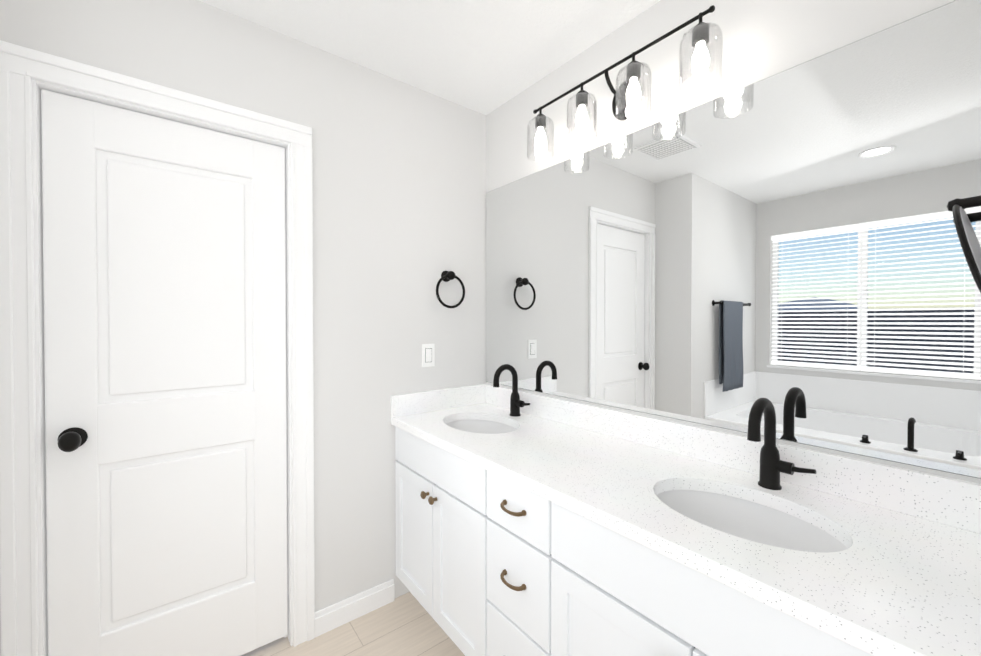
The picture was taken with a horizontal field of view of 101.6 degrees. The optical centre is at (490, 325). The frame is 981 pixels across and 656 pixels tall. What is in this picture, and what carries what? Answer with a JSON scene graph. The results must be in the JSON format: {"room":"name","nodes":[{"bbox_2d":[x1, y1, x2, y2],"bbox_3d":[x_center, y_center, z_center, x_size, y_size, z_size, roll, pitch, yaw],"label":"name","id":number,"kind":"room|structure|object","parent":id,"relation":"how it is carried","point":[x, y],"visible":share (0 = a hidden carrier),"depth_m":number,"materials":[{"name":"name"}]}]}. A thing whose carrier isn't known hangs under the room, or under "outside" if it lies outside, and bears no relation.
{"room":"bathroom","nodes":[
{"label":"bathroom","id":0,"kind":"room"},
{"bbox_2d":[0,0,24,655],"bbox_3d":[-1.429,0.080,1.201,0.080,2.460,0.120,0,1,-38],"label":"wall","id":1,"kind":"structure","parent":0,"point":[12,23],"depth_m":1.15,"materials":[{"name":"white paint"}]},
{"bbox_2d":[24,0,485,611],"bbox_3d":[-0.730,0.074,1.752,1.700,2.460,0.120,0,1,-38],"label":"wall","id":2,"kind":"structure","parent":0,"point":[399,192],"depth_m":1.78,"materials":[{"name":"white paint"}]},
{"bbox_2d":[0,40,314,655],"bbox_3d":[-1.105,0.250,1.446,0.844,2.115,0.140,0,1,-38],"label":"door frame","id":3,"kind":"structure","parent":2,"relation":"attached to","point":[20,67],"depth_m":1.20,"materials":[{"name":"white wood"}]},
{"bbox_2d":[41,89,287,655],"bbox_3d":[-1.082,0.280,1.410,0.670,1.995,0.110,0,1,-38],"label":"door","id":4,"kind":"structure","parent":2,"relation":"in","point":[164,263],"depth_m":1.39,"materials":[{"name":"white wood"}]},
{"bbox_2d":[315,579,394,637],"bbox_3d":[-0.215,1.264,0.873,1.995,0.100,1.918,0,1,-38],"label":"baseboard","id":5,"kind":"structure","parent":2,"relation":"attached to","point":[336,615],"depth_m":1.77,"materials":[{"name":"white wood"}]},
{"bbox_2d":[422,344,434,366],"bbox_3d":[-0.310,0.151,2.000,0.070,0.115,0.010,0,1,-38],"label":"switch plate","id":6,"kind":"object","parent":2,"relation":"attached to","point":[428,355],"visible":1,"depth_m":2.00,"materials":[{"name":"white plastic"}]},
{"bbox_2d":[391,384,486,415],"bbox_3d":[-0.241,0.380,2.050,0.567,0.102,0.020,0,1,-38],"label":"backsplash","id":7,"kind":"structure","parent":2,"relation":"attached to","point":[407,404],"depth_m":2.01,"materials":[{"name":"white stone"}]},
{"bbox_2d":[436,271,464,307],"bbox_3d":[-0.209,-0.182,2.038,0.174,0.196,0.068,0,1,-38],"label":"towel ring","id":8,"kind":"object","parent":2,"relation":"attached to","point":[446,276],"visible":1,"depth_m":2.02,"materials":[{"name":"black metal"}]},
{"bbox_2d":[241,592,464,655],"bbox_3d":[-0.376,1.351,0.186,3.340,0.060,3.040,0,1,-38],"label":"floor","id":9,"kind":"structure","parent":0,"point":[406,624],"depth_m":1.66,"materials":[{"name":"beige tile"}]},
{"bbox_2d":[391,412,886,655],"bbox_3d":[0.297,0.891,1.358,0.583,0.835,1.779,0,1,-38],"label":"bathroom vanity","id":10,"kind":"object","parent":9,"relation":"on","point":[529,524],"depth_m":1.10,"materials":[{"name":"white wood"}]},
{"bbox_2d":[391,404,980,655],"bbox_3d":[0.304,0.471,1.359,0.567,0.065,1.781,0,1,-38],"label":"countertop","id":11,"kind":"structure","parent":10,"relation":"on","point":[906,585],"depth_m":0.84,"materials":[{"name":"white stone"}]},
{"bbox_2d":[491,364,530,415],"bbox_3d":[0.100,0.308,1.854,0.158,0.250,0.128,0,1,-38],"label":"faucet","id":12,"kind":"object","parent":11,"relation":"on","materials":[{"name":"black metal"}]},
{"bbox_2d":[743,398,818,491],"bbox_3d":[0.747,0.317,1.034,0.158,0.250,0.128,0,1,-38],"label":"faucet","id":13,"kind":"object","parent":11,"relation":"on","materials":[{"name":"black metal"}]},
{"bbox_2d":[199,0,659,114],"bbox_3d":[-0.376,-1.169,0.158,3.340,0.060,3.040,0,1,-38],"label":"ceiling","id":14,"kind":"structure","parent":0,"point":[485,57],"depth_m":1.58,"materials":[{"name":"white paint"}]},
{"bbox_2d":[486,0,980,483],"bbox_3d":[0.886,0.080,1.166,0.126,2.460,3.040,0,1,-38],"label":"wall mirror","id":15,"kind":"object","parent":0,"point":[786,243],"depth_m":1.17,"materials":[{"name":"silver mirror"}]},
{"bbox_3d":[0.920,0.086,0.628,0.500,2.460,0.119,0,1,-38],"label":"wall","id":16,"kind":"structure","parent":0,"visible":0},
{"bbox_2d":[527,5,722,160],"bbox_3d":[0.446,-0.828,1.475,0.182,0.212,0.781,0,1,-38],"label":"sconce","id":17,"kind":"object","parent":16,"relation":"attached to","point":[626,97],"visible":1,"depth_m":1.36,"materials":[{"name":"black"}]},
{"bbox_2d":[487,384,980,531],"bbox_3d":[0.518,0.386,1.527,0.020,0.102,1.741,0,1,-38],"label":"backsplash","id":18,"kind":"structure","parent":16,"relation":"attached to","point":[947,500],"depth_m":1.07,"materials":[{"name":"white stone"}]},
{"bbox_2d":[947,195,980,292],"bbox_3d":[0.973,-0.161,0.798,0.207,0.237,0.085,0,1,-38],"label":"makeup mirror","id":19,"kind":"object","parent":16,"relation":"attached to","point":[969,242],"visible":1,"depth_m":0.77,"materials":[{"name":"black mirror"}]}
]}

